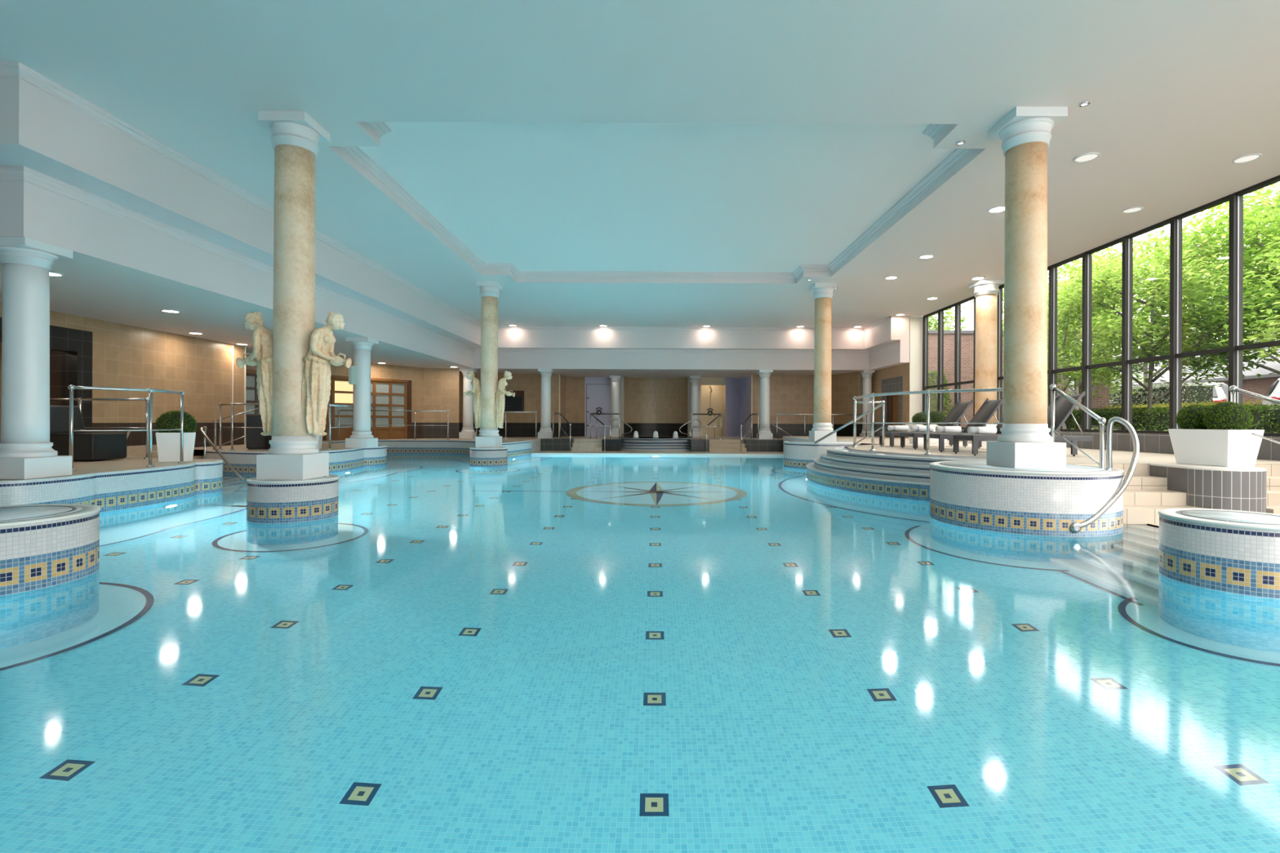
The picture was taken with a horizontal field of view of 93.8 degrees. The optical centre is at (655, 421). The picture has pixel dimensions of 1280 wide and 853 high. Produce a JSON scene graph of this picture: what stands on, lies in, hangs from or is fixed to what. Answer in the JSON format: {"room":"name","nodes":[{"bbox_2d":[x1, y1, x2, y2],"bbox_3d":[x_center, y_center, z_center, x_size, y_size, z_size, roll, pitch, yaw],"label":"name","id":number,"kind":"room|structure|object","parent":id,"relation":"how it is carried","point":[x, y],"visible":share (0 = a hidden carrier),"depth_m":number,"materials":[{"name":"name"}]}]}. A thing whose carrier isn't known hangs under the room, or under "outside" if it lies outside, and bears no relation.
{"room":"indoor swimming pool","nodes":[
{"label":"indoor swimming pool","id":0,"kind":"room"},
{"bbox_2d":[0,301,246,447],"bbox_3d":[-12.390,-0.745,12.000,1.615,2.770,10.200,0,0,0],"label":"wall","id":1,"kind":"structure","parent":0,"point":[209,375],"depth_m":13.99,"materials":[{"name":"beige tile"}]},
{"bbox_2d":[0,317,92,432],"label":"door","id":2,"kind":"structure","parent":1,"relation":"in","point":[70,349],"depth_m":12.00,"materials":[{"name":"black tile"}]},
{"bbox_2d":[193,449,204,456],"bbox_3d":[-2.697,-0.811,12.500,24.200,7.000,33.800,0,0,0],"label":"wall","id":3,"kind":"structure","parent":0,"point":[196,452],"depth_m":19.39,"materials":[{"name":"black tile"}]},
{"bbox_2d":[0,61,909,350],"bbox_3d":[-2.317,-3.279,14.925,22.140,0.820,17.530,0,0,0],"label":"beam","id":4,"kind":"structure","parent":3,"relation":"attached to","point":[46,128],"depth_m":9.14,"materials":[{"name":"white paint"}]},
{"bbox_2d":[0,165,909,369],"bbox_3d":[-2.320,-2.479,15.223,22.140,0.780,16.935,0,0,0],"label":"beam","id":5,"kind":"structure","parent":3,"relation":"attached to","point":[36,205],"depth_m":10.23,"materials":[{"name":"white paint"}]},
{"bbox_2d":[922,174,1279,436],"bbox_3d":[9.252,-1.713,8.251,0.150,3.860,24.702,0,0,0],"label":"window","id":6,"kind":"structure","parent":3,"relation":"in","point":[1235,348],"depth_m":11.71,"materials":[{"name":"black metal"}]},
{"bbox_2d":[946,429,1279,460],"bbox_3d":[9.287,0.877,8.225,0.260,1.320,24.850,0,0,0],"label":"baseboard","id":7,"kind":"structure","parent":3,"relation":"attached to","point":[1268,450],"depth_m":11.17,"materials":[{"name":"grey tile"}]},
{"bbox_2d":[245,354,458,438],"bbox_3d":[-10.844,-0.738,20.749,0.807,2.770,8.646,0,0,38],"label":"wall","id":8,"kind":"structure","parent":0,"point":[432,388],"depth_m":23.58,"materials":[{"name":"beige tile"}]},
{"bbox_2d":[0,435,879,512],"bbox_3d":[-2.287,1.596,17.675,22.041,1.850,22.650,0,0,0],"label":"floor","id":9,"kind":"structure","parent":0,"point":[113,484],"depth_m":9.64,"materials":[{"name":"tile"}]},
{"bbox_2d":[0,236,73,479],"bbox_3d":[-7.457,-0.727,7.090,0.560,2.766,0.560,0,0,0],"label":"column","id":10,"kind":"structure","parent":9,"relation":"on","point":[26,451],"depth_m":6.95,"materials":[{"name":"white stone"}]},
{"bbox_2d":[49,404,126,460],"bbox_3d":[-9.756,0.176,10.080,1.150,0.910,0.660,0,0,0],"label":"lounge seat","id":11,"kind":"object","parent":9,"relation":"on","point":[86,446],"visible":0.56,"depth_m":9.92,"materials":[{"name":"black leather"}]},
{"bbox_2d":[49,397,148,458],"bbox_3d":[-10.134,0.106,10.664,2.436,1.087,0.150,0,0,4],"label":"handrail","id":12,"kind":"object","parent":9,"relation":"on","point":[79,399],"visible":0.52,"depth_m":10.59,"materials":[{"name":"silver metal"}]},
{"bbox_2d":[67,384,186,471],"bbox_3d":[-7.532,0.082,8.762,0.453,1.157,1.638,0,0,11],"label":"handrail","id":13,"kind":"object","parent":9,"relation":"on","point":[71,387],"visible":0.95,"depth_m":8.69,"materials":[{"name":"silver metal"}]},
{"bbox_2d":[155,431,195,462],"bbox_3d":[-8.052,0.418,10.050,0.519,0.480,0.519,0,0,-38],"label":"planter","id":14,"kind":"object","parent":9,"relation":"on","point":[168,444],"visible":0.93,"depth_m":9.85,"materials":[{"name":"white ceramic"}]},
{"bbox_2d":[155,409,197,432],"bbox_3d":[-8.056,0.057,10.049,0.569,0.517,0.551,0,0,0],"label":"box ball","id":15,"kind":"object","parent":14,"relation":"in","point":[171,420],"visible":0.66,"depth_m":9.88,"materials":[{"name":"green plant"}]},
{"bbox_2d":[217,402,262,450],"bbox_3d":[-9.117,0.110,13.460,1.956,1.087,0.234,0,0,14],"label":"handrail","id":16,"kind":"object","parent":9,"relation":"on","point":[220,404],"visible":0.7,"depth_m":13.48,"materials":[{"name":"silver metal"}]},
{"bbox_2d":[246,415,269,449],"bbox_3d":[-9.448,0.252,14.345,0.550,0.800,0.562,0,0,-29],"label":"base cabinet","id":17,"kind":"object","parent":9,"relation":"on","point":[255,440],"visible":0.56,"depth_m":14.06,"materials":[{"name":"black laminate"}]},
{"bbox_2d":[245,369,411,442],"bbox_3d":[-11.118,-0.474,20.670,0.339,2.240,5.808,0,0,35],"label":"door","id":18,"kind":"structure","parent":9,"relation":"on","point":[385,393],"depth_m":21.81,"materials":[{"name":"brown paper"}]},
{"bbox_2d":[345,337,378,448],"bbox_3d":[-7.457,-0.727,15.200,0.560,2.766,0.560,0,0,0],"label":"column","id":19,"kind":"structure","parent":9,"relation":"on","point":[362,437],"depth_m":15.02,"materials":[{"name":"white stone"}]},
{"bbox_2d":[337,408,448,440],"bbox_3d":[-9.289,0.110,21.359,3.643,1.087,0.490,0,0,-19],"label":"handrail","id":20,"kind":"object","parent":9,"relation":"on","point":[339,410],"visible":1,"depth_m":21.57,"materials":[{"name":"silver metal"}]},
{"bbox_2d":[458,368,476,438],"bbox_3d":[-7.497,-0.727,23.920,0.540,2.766,0.540,0,0,0],"label":"column","id":21,"kind":"structure","parent":9,"relation":"on","point":[467,432],"depth_m":23.74,"materials":[{"name":"white stone"}]},
{"bbox_2d":[537,368,554,438],"bbox_3d":[-4.397,-0.718,23.950,0.540,2.760,0.540,0,0,0],"label":"column","id":22,"kind":"structure","parent":9,"relation":"on","point":[545,432],"depth_m":23.77,"materials":[{"name":"white stone"}]},
{"bbox_2d":[609,375,621,436],"bbox_3d":[-1.827,-0.704,27.200,0.500,2.766,0.500,0,0,0],"label":"column","id":23,"kind":"structure","parent":9,"relation":"on","point":[615,380],"depth_m":27.01,"materials":[{"name":"white stone"}]},
{"bbox_2d":[0,454,1279,852],"bbox_3d":[-3.727,1.825,8.732,19.160,1.380,25.464,0,0,0],"label":"swimming pool","id":24,"kind":"object","parent":9,"relation":"in","point":[533,653],"visible":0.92,"depth_m":2.79,"materials":[{"name":"blue liquid"}]},
{"bbox_2d":[0,503,100,595],"bbox_3d":[-4.956,1.599,4.420,1.252,1.823,1.252,0,0,0],"label":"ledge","id":25,"kind":"object","parent":24,"relation":"on","point":[45,545],"visible":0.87,"depth_m":4.32,"materials":[{"name":"white tile"}]},
{"bbox_2d":[200,426,244,481],"bbox_3d":[-8.863,0.617,12.134,2.512,1.038,0.216,0,0,40],"label":"handrail","id":26,"kind":"object","parent":24,"relation":"on","point":[204,433],"visible":0.8,"depth_m":12.16,"materials":[{"name":"silver metal"}]},
{"bbox_2d":[246,474,338,523],"bbox_3d":[-4.496,1.601,7.440,0.982,1.823,0.982,0,0,0],"label":"drum","id":27,"kind":"object","parent":24,"relation":"on","point":[268,501],"visible":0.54,"depth_m":7.04,"materials":[{"name":"white tile"}]},
{"bbox_2d":[256,111,329,479],"bbox_3d":[-4.464,-1.503,7.400,0.560,4.390,0.560,0,0,0],"label":"column","id":28,"kind":"structure","parent":27,"relation":"on","point":[294,454],"depth_m":7.20,"materials":[{"name":"white stone"}]},
{"bbox_2d":[235,311,272,435],"bbox_3d":[-4.872,-0.593,7.402,0.558,1.522,0.431,0,0,0],"label":"statue","id":29,"kind":"object","parent":28,"relation":"attached to","point":[261,355],"visible":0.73,"depth_m":7.26,"materials":[{"name":"beige stone"}]},
{"bbox_2d":[301,311,351,435],"bbox_3d":[-4.063,-0.590,7.398,0.558,1.522,0.431,0,0,0],"label":"statue","id":30,"kind":"object","parent":28,"relation":"attached to","point":[316,379],"visible":1,"depth_m":7.30,"materials":[{"name":"beige stone"}]},
{"bbox_2d":[469,446,507,466],"bbox_3d":[-4.496,1.601,16.100,0.992,1.823,0.992,0,0,0],"label":"drum","id":31,"kind":"object","parent":24,"relation":"on","point":[478,457],"visible":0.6,"depth_m":15.68,"materials":[{"name":"white tile"}]},
{"bbox_2d":[475,281,502,448],"bbox_3d":[-4.464,-1.503,16.050,0.560,4.390,0.560,0,0,0],"label":"column","id":32,"kind":"structure","parent":31,"relation":"on","point":[489,437],"depth_m":15.85,"materials":[{"name":"white stone"}]},
{"bbox_2d":[462,370,480,428],"bbox_3d":[-4.872,-0.593,16.052,0.558,1.522,0.431,0,0,0],"label":"statue","id":33,"kind":"object","parent":32,"relation":"attached to","point":[476,391],"visible":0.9,"depth_m":15.92,"materials":[{"name":"beige stone"}]},
{"bbox_2d":[493,370,515,428],"bbox_3d":[-4.063,-0.590,16.048,0.558,1.522,0.431,0,0,0],"label":"statue","id":34,"kind":"object","parent":32,"relation":"attached to","point":[500,398],"visible":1,"depth_m":15.94,"materials":[{"name":"beige stone"}]},
{"bbox_2d":[783,440,861,469],"bbox_3d":[4.464,1.544,16.100,2.012,2.008,2.012,0,0,0],"label":"drum","id":35,"kind":"object","parent":24,"relation":"on","point":[797,454],"visible":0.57,"depth_m":15.41,"materials":[{"name":"white tile"}]},
{"bbox_2d":[808,282,836,442],"bbox_3d":[4.476,-1.560,16.050,0.580,4.205,0.580,0,0,0],"label":"column","id":36,"kind":"structure","parent":35,"relation":"on","point":[822,425],"depth_m":15.85,"materials":[{"name":"white stone"}]},
{"bbox_2d":[806,445,986,502],"bbox_3d":[4.420,1.558,11.860,2.616,1.980,7.363,0,0,0],"label":"steps","id":37,"kind":"structure","parent":24,"relation":"on","point":[908,477],"depth_m":10.11,"materials":[{"name":"tile"}]},
{"bbox_2d":[929,460,1124,537],"bbox_3d":[4.454,1.544,7.330,2.012,2.008,2.012,0,0,0],"label":"column base","id":38,"kind":"object","parent":24,"relation":"on","point":[969,494],"visible":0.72,"depth_m":6.50,"materials":[{"name":"white tile"}]},
{"bbox_2d":[986,106,1067,468],"bbox_3d":[4.476,-1.560,7.250,0.600,4.205,0.600,0,0,0],"label":"column","id":39,"kind":"structure","parent":38,"relation":"on","point":[1024,441],"depth_m":7.06,"materials":[{"name":"white stone"}]},
{"bbox_2d":[1048,383,1139,533],"bbox_3d":[5.064,0.353,6.858,0.776,1.675,1.568,0,0,26],"label":"handrail","id":40,"kind":"object","parent":38,"relation":"attached to","point":[1075,527],"visible":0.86,"depth_m":6.96,"materials":[{"name":"silver metal"}]},
{"bbox_2d":[1071,463,1205,524],"bbox_3d":[5.904,1.543,7.585,1.420,1.962,0.930,0,0,0],"label":"stairs","id":41,"kind":"structure","parent":24,"relation":"on","point":[1144,495],"depth_m":7.42,"materials":[{"name":"beige tile"}]},
{"bbox_2d":[1158,508,1279,599],"bbox_3d":[4.463,1.636,4.560,0.982,1.823,0.982,0,0,0],"label":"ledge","id":42,"kind":"object","parent":24,"relation":"on","point":[1237,552],"visible":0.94,"depth_m":4.33,"materials":[{"name":"white tile"}]},
{"bbox_2d":[617,431,693,451],"bbox_3d":[-0.003,0.755,24.620,3.682,0.760,3.682,0,0,22],"label":"fountain","id":43,"kind":"object","parent":9,"relation":"on","point":[635,443],"visible":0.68,"depth_m":23.13,"materials":[{"name":"white tile"}]},
{"bbox_2d":[688,375,701,437],"bbox_3d":[1.773,-0.690,27.200,0.500,2.766,0.500,0,0,0],"label":"column","id":44,"kind":"structure","parent":9,"relation":"on","point":[695,380],"depth_m":27.01,"materials":[{"name":"white stone"}]},
{"bbox_2d":[756,369,773,439],"bbox_3d":[4.363,-0.683,23.950,0.540,2.760,0.540,0,0,0],"label":"column","id":45,"kind":"structure","parent":9,"relation":"on","point":[764,433],"depth_m":23.77,"materials":[{"name":"white stone"}]},
{"bbox_2d":[775,413,867,439],"bbox_3d":[6.459,0.198,23.300,3.581,1.037,0.101,0,0,0],"label":"handrail","id":46,"kind":"object","parent":9,"relation":"on","point":[833,415],"visible":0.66,"depth_m":23.28,"materials":[{"name":"silver metal"}]},
{"bbox_2d":[859,369,874,436],"bbox_3d":[8.453,-0.666,23.950,0.440,2.760,0.440,0,0,0],"label":"column","id":47,"kind":"structure","parent":9,"relation":"on","point":[867,375],"depth_m":23.80,"materials":[{"name":"white stone"}]},
{"bbox_2d":[0,235,907,378],"bbox_3d":[-2.302,-2.089,18.400,22.180,0.001,23.200,0,0,0],"label":"ceiling","id":48,"kind":"structure","parent":0,"point":[90,286],"depth_m":11.55,"materials":[{"name":"beige paint"}]},
{"bbox_2d":[458,368,585,436],"bbox_3d":[-5.870,-0.719,26.387,6.039,2.770,2.014,0,0,-33],"label":"wall","id":49,"kind":"structure","parent":0,"point":[567,393],"depth_m":26.30,"materials":[{"name":"beige tile"}]},
{"bbox_2d":[504,391,524,411],"bbox_3d":[-6.296,-0.900,26.262,1.040,0.930,0.055,0,0,0],"label":"wall picture","id":50,"kind":"object","parent":49,"relation":"attached to","point":[516,403],"visible":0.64,"depth_m":26.23,"materials":[{"name":"black glass"}]},
{"bbox_2d":[585,377,610,436],"bbox_3d":[-2.707,-0.706,28.010,1.180,2.770,0.100,0,0,0],"label":"door","id":51,"kind":"structure","parent":49,"relation":"in","point":[597,389],"depth_m":28.00,"materials":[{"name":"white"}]},
{"bbox_2d":[584,376,701,436],"bbox_3d":[-0.612,-0.698,27.785,5.430,2.770,0.450,0,0,0],"label":"door frame","id":52,"kind":"structure","parent":49,"relation":"attached to","point":[621,383],"depth_m":27.64,"materials":[{"name":"beige"}]},
{"bbox_2d":[0,0,1279,327],"bbox_3d":[-2.025,-3.823,9.535,22.720,0.270,27.470,0,0,0],"label":"ceiling","id":53,"kind":"structure","parent":0,"point":[672,163],"depth_m":7.39,"materials":[{"name":"beige paint"}]},
{"bbox_2d":[1073,151,1100,162],"bbox_3d":[5.945,-3.647,8.260,0.300,0.017,0.300,0,0,0],"label":"recessed light","id":54,"kind":"object","parent":53,"relation":"in","point":[1086,157],"visible":1,"depth_m":8.24,"materials":[{"name":"white"}]},
{"bbox_2d":[1231,152,1262,163],"bbox_3d":[8.165,-3.638,8.270,0.300,0.017,0.300,0,0,0],"label":"recessed light","id":55,"kind":"object","parent":53,"relation":"in","point":[1251,157],"visible":1,"depth_m":8.25,"materials":[{"name":"white"}]},
{"bbox_2d":[1234,155,1259,162],"bbox_3d":[8.165,-3.635,8.270,0.250,0.004,0.250,0,0,0],"label":"diffuser","id":56,"kind":"object","parent":55,"relation":"attached to","point":[1244,158],"depth_m":8.27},
{"bbox_2d":[623,376,688,436],"bbox_3d":[0.003,-0.695,28.180,2.954,2.770,1.240,0,0,0],"label":"wall niche","id":57,"kind":"object","parent":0,"point":[651,406],"visible":0.88,"depth_m":28.60,"materials":[{"name":"tile"}]},
{"bbox_2d":[531,450,783,456],"bbox_3d":[0.235,1.226,22.485,9.320,0.191,2.430,0,0,0],"label":"floor","id":58,"kind":"structure","parent":0,"point":[541,452],"depth_m":21.28,"materials":[{"name":"tile"}]},
{"bbox_2d":[571,438,602,451],"bbox_3d":[-2.629,0.899,23.250,1.150,0.450,1.000,0,0,0],"label":"stairs","id":59,"kind":"structure","parent":58,"relation":"on","point":[580,444],"depth_m":23.07,"materials":[{"name":"beige tile"}]},
{"bbox_2d":[589,413,620,451],"bbox_3d":[-2.190,0.386,23.459,1.150,1.480,1.574,0,0,18],"label":"handrail","id":60,"kind":"object","parent":58,"relation":"on","point":[591,414],"visible":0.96,"depth_m":23.90,"materials":[{"name":"silver metal"}]},
{"bbox_2d":[691,413,721,452],"bbox_3d":[2.187,0.404,23.459,1.150,1.480,1.574,0,0,-18],"label":"handrail","id":61,"kind":"object","parent":58,"relation":"on","point":[692,414],"visible":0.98,"depth_m":23.90,"materials":[{"name":"silver metal"}]},
{"bbox_2d":[708,439,746,452],"bbox_3d":[2.746,0.921,23.250,1.400,0.450,1.000,0,0,0],"label":"stairs","id":62,"kind":"structure","parent":58,"relation":"on","point":[715,445],"depth_m":23.07,"materials":[{"name":"beige tile"}]},
{"bbox_2d":[700,377,725,436],"bbox_3d":[2.683,-0.684,28.450,1.160,2.770,0.900,0,0,0],"label":"wall","id":63,"kind":"structure","parent":0,"point":[715,399],"depth_m":28.90,"materials":[{"name":"beige"}]},
{"bbox_2d":[725,375,751,437],"bbox_3d":[4.113,-0.679,27.450,0.939,2.770,2.111,0,0,-29],"label":"wall","id":64,"kind":"structure","parent":0,"point":[738,391],"depth_m":28.23,"materials":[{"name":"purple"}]},
{"bbox_2d":[751,372,862,438],"bbox_3d":[6.734,-0.668,25.923,5.009,2.770,1.379,0,0,23],"label":"wall","id":65,"kind":"structure","parent":0,"point":[788,393],"depth_m":26.30,"materials":[{"name":"beige tile"}]},
{"bbox_2d":[871,362,909,438],"bbox_3d":[8.743,-0.660,22.475,0.001,2.770,3.650,0,0,0],"label":"wall","id":66,"kind":"structure","parent":0,"point":[901,370],"depth_m":22.42,"materials":[{"name":"paint"}]},
{"bbox_2d":[881,375,902,437],"bbox_3d":[8.812,-0.450,22.175,0.180,2.350,1.950,0,0,0],"label":"door","id":67,"kind":"structure","parent":66,"relation":"in","point":[893,409],"depth_m":22.20,"materials":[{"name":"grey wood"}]},
{"bbox_2d":[909,315,923,424],"bbox_3d":[9.026,-1.459,20.930,0.520,4.370,0.540,0,0,0],"label":"wall pier","id":68,"kind":"object","parent":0,"point":[915,322],"visible":0.5,"depth_m":20.66,"materials":[{"name":"beige paint"}]},
{"bbox_2d":[782,435,1279,464],"bbox_3d":[6.539,1.557,15.500,5.310,1.999,15.200,0,0,0],"label":"floor","id":69,"kind":"structure","parent":0,"point":[1118,456],"depth_m":10.83,"materials":[{"name":"tile"}]},
{"bbox_2d":[814,400,885,447],"bbox_3d":[4.291,0.046,14.025,0.591,1.024,2.360,0,0,-24],"label":"handrail","id":70,"kind":"object","parent":69,"relation":"on","point":[882,403],"visible":0.7,"depth_m":13.28,"materials":[{"name":"silver metal"}]},
{"bbox_2d":[905,424,946,444],"bbox_3d":[6.999,0.313,15.400,0.948,0.500,0.498,0,0,-8],"label":"planter","id":71,"kind":"object","parent":69,"relation":"on","point":[920,440],"visible":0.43,"depth_m":15.22,"materials":[{"name":"white"}]},
{"bbox_2d":[879,399,973,447],"bbox_3d":[6.155,0.029,13.550,1.950,1.062,0.664,0,0,0],"label":"sun lounger","id":72,"kind":"object","parent":69,"relation":"on","point":[959,409],"visible":0.59,"depth_m":13.43,"materials":[{"name":"grey"}]},
{"bbox_2d":[851,387,1003,454],"bbox_3d":[4.627,0.003,10.931,0.768,1.102,4.024,0,0,-19],"label":"handrail","id":73,"kind":"object","parent":69,"relation":"on","point":[927,392],"visible":0.81,"depth_m":10.20,"materials":[{"name":"silver metal"}]},
{"bbox_2d":[900,397,1003,449],"bbox_3d":[6.155,0.029,12.350,1.950,1.062,0.664,0,0,0],"label":"sun lounger","id":74,"kind":"object","parent":69,"relation":"on","point":[988,409],"visible":0.48,"depth_m":12.28,"materials":[{"name":"grey"}]},
{"bbox_2d":[923,417,1003,452],"bbox_3d":[6.155,0.029,11.250,1.950,1.062,0.664,0,0,0],"label":"sun lounger","id":75,"kind":"object","parent":69,"relation":"on","point":[941,437],"visible":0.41,"depth_m":11.07,"materials":[{"name":"grey wicker"}]},
{"bbox_2d":[968,279,1004,444],"bbox_3d":[8.606,-1.538,15.600,0.600,4.215,0.600,0,0,0],"label":"column","id":76,"kind":"structure","parent":69,"relation":"on","point":[986,291],"depth_m":15.40,"materials":[{"name":"white stone"}]},
{"bbox_2d":[953,391,1092,456],"bbox_3d":[6.155,0.029,10.100,1.950,1.062,0.664,0,0,0],"label":"sun lounger","id":77,"kind":"object","parent":69,"relation":"on","point":[1064,407],"visible":0.71,"depth_m":9.82,"materials":[{"name":"grey"}]},
{"bbox_2d":[967,426,996,434],"bbox_3d":[5.420,0.142,9.944,0.420,0.120,0.124,0,0,4],"label":"rolled towel","id":78,"kind":"object","parent":77,"relation":"on","point":[971,430],"visible":1,"depth_m":9.89,"materials":[{"name":"white fabric"}]},
{"bbox_2d":[1146,523,1159,527],"bbox_3d":[7.498,1.874,1.510,3.310,1.312,11.220,0,0,0],"label":"floor","id":79,"kind":"structure","parent":0,"point":[1151,524],"depth_m":7.06,"materials":[{"name":"beige tile"}]},
{"bbox_2d":[1147,462,1266,512],"bbox_3d":[6.987,0.893,7.526,0.820,0.670,1.048,0,0,0],"label":"pedestal","id":80,"kind":"object","parent":79,"relation":"on","point":[1207,486],"visible":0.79,"depth_m":7.14,"materials":[{"name":"grey tile"}]},
{"bbox_2d":[1168,428,1264,466],"bbox_3d":[7.199,0.328,7.720,0.498,0.460,0.778,0,0,-6],"label":"planter","id":81,"kind":"object","parent":80,"relation":"on","point":[1211,447],"visible":0.94,"depth_m":7.47,"materials":[{"name":"white ceramic"}]},
{"bbox_2d":[1174,404,1210,429],"bbox_3d":[7.197,-0.029,7.962,0.467,0.405,0.438,0,0,0],"label":"box ball","id":82,"kind":"object","parent":81,"relation":"on","point":[1189,417],"visible":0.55,"depth_m":7.88,"materials":[{"name":"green plant"}]},
{"bbox_2d":[1201,401,1253,429],"bbox_3d":[7.195,-0.042,7.529,0.468,0.431,0.471,0,0,0],"label":"box ball","id":83,"kind":"object","parent":81,"relation":"on","point":[1222,415],"visible":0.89,"depth_m":7.40,"materials":[{"name":"green plant"}]},
{"bbox_2d":[1228,385,1279,444],"bbox_3d":[7.414,0.371,6.950,0.116,1.657,1.345,0,0,-13],"label":"handrail","id":84,"kind":"object","parent":79,"relation":"on","point":[1233,389],"visible":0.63,"depth_m":7.34,"materials":[{"name":"silver metal"}]},
{"bbox_2d":[1254,464,1279,514],"bbox_3d":[8.249,1.552,7.585,1.810,1.962,0.930,0,0,0],"label":"stairs","id":85,"kind":"structure","parent":79,"relation":"on","point":[1273,471],"depth_m":7.72,"materials":[{"name":"beige tile"}]},
{"label":"outside","id":86,"kind":"structure","parent":0,"visible":0},
{"bbox_3d":[37.248,0.574,24.000,45.500,0.650,72.000,0,0,0],"label":"car park","id":87,"kind":"object","parent":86,"visible":0},
{"bbox_2d":[1074,348,1113,412],"bbox_3d":[15.003,-0.800,20.600,0.840,3.320,0.840,0,0,0],"label":"brick pillar","id":88,"kind":"structure","parent":87,"relation":"on","point":[1097,402],"depth_m":20.25,"materials":[{"name":"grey brick"}]},
{"bbox_2d":[1068,382,1215,408],"bbox_3d":[17.665,-0.546,22.251,1.184,1.636,5.622,0,0,0],"label":"hedge","id":89,"kind":"object","parent":87,"relation":"on","point":[1191,393],"visible":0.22,"depth_m":20.26,"materials":[{"name":"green plant"}]},
{"bbox_2d":[1048,202,1264,386],"bbox_3d":[20.553,-3.994,25.035,7.491,8.568,7.565,0,0,20],"label":"tree","id":90,"kind":"object","parent":87,"relation":"on","point":[1157,240],"visible":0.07,"depth_m":24.03,"materials":[{"name":"green plant"}]},
{"bbox_2d":[1069,332,1279,404],"bbox_3d":[32.934,-2.268,29.000,9.550,5.200,39.000,0,0,0],"label":"building","id":91,"kind":"structure","parent":87,"relation":"on","point":[1260,385],"depth_m":29.30,"materials":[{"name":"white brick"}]},
{"bbox_2d":[1189,381,1228,404],"bbox_3d":[21.317,-0.655,23.239,4.450,1.680,1.880,0,0,-38],"label":"car","id":92,"kind":"object","parent":87,"relation":"on","point":[1220,393],"visible":0.08,"depth_m":21.56,"materials":[{"name":"grey paint"}]},
{"bbox_2d":[1186,227,1279,363],"bbox_3d":[26.187,-4.007,24.305,8.173,8.637,7.588,0,0,-13],"label":"tree","id":93,"kind":"object","parent":87,"relation":"on","point":[1277,348],"visible":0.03,"depth_m":24.75,"materials":[{"name":"green plant"}]},
{"bbox_2d":[1192,182,1279,335],"bbox_3d":[18.946,-4.099,16.025,6.489,8.763,6.926,0,0,15],"label":"tree","id":94,"kind":"object","parent":87,"relation":"on","point":[1268,190],"visible":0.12,"depth_m":17.26,"materials":[{"name":"green plant"}]},
{"bbox_2d":[1262,377,1279,409],"bbox_3d":[21.858,-0.653,20.216,1.880,1.680,4.450,0,0,42],"label":"car","id":95,"kind":"object","parent":87,"relation":"on","point":[1273,392],"visible":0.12,"depth_m":19.54,"materials":[{"name":"grey paint"}]},
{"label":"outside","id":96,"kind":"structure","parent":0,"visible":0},
{"bbox_3d":[11.947,0.848,24.000,5.100,0.100,72.000,0,0,0],"label":"garden","id":97,"kind":"object","parent":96,"visible":0},
{"bbox_2d":[928,306,973,330],"bbox_3d":[13.005,-4.337,30.985,6.956,9.388,6.471,0,0,0],"label":"tree","id":98,"kind":"object","parent":97,"relation":"on","point":[935,326],"visible":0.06,"depth_m":29.53,"materials":[{"name":"green plant"}]},
{"bbox_2d":[928,329,1069,427],"bbox_3d":[13.606,-1.466,25.700,8.100,4.840,0.560,0,0,0],"label":"brick wall","id":99,"kind":"structure","parent":97,"relation":"on","point":[966,336],"depth_m":25.50,"materials":[{"name":"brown brick"}]},
{"bbox_2d":[928,370,952,416],"bbox_3d":[11.885,-0.644,25.434,2.283,3.103,0.192,0,0,0],"label":"ivy","id":100,"kind":"object","parent":99,"relation":"attached to","point":[934,375],"visible":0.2,"depth_m":25.43,"materials":[{"name":"green plant"}]},
{"bbox_2d":[1002,256,1150,429],"bbox_3d":[12.010,-1.814,17.508,4.198,5.535,3.691,0,0,0],"label":"tree","id":101,"kind":"object","parent":97,"relation":"on","point":[1065,332],"visible":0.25,"depth_m":17.16,"materials":[{"name":"green plant"}]},
{"bbox_2d":[1002,239,1164,409],"bbox_3d":[14.512,-2.396,20.556,5.002,6.720,5.019,0,0,-20],"label":"tree","id":102,"kind":"object","parent":97,"relation":"on","point":[1109,253],"visible":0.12,"depth_m":19.82,"materials":[{"name":"green plant"}]},
{"bbox_2d":[1047,216,1279,412],"bbox_3d":[12.732,-1.941,14.908,4.419,5.697,4.635,0,0,9],"label":"tree","id":103,"kind":"object","parent":97,"relation":"on","point":[1187,254],"visible":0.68,"depth_m":14.76,"materials":[{"name":"green plant"}]},
{"bbox_2d":[1060,399,1279,432],"bbox_3d":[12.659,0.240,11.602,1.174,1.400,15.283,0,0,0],"label":"hedge","id":104,"kind":"object","parent":97,"relation":"on","point":[1268,420],"visible":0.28,"depth_m":14.74,"materials":[{"name":"green plant"}]},
{"bbox_2d":[1133,191,1279,379],"bbox_3d":[14.490,-2.749,13.541,5.879,7.325,5.010,0,0,21],"label":"tree","id":105,"kind":"object","parent":97,"relation":"on","point":[1254,242],"visible":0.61,"depth_m":13.78,"materials":[{"name":"green plant"}]},
{"bbox_2d":[1212,182,1279,359],"bbox_3d":[12.774,-2.014,9.637,5.261,5.942,4.902,0,0,25],"label":"tree","id":106,"kind":"object","parent":97,"relation":"on","point":[1270,336],"visible":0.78,"depth_m":11.06,"materials":[{"name":"green plant"}]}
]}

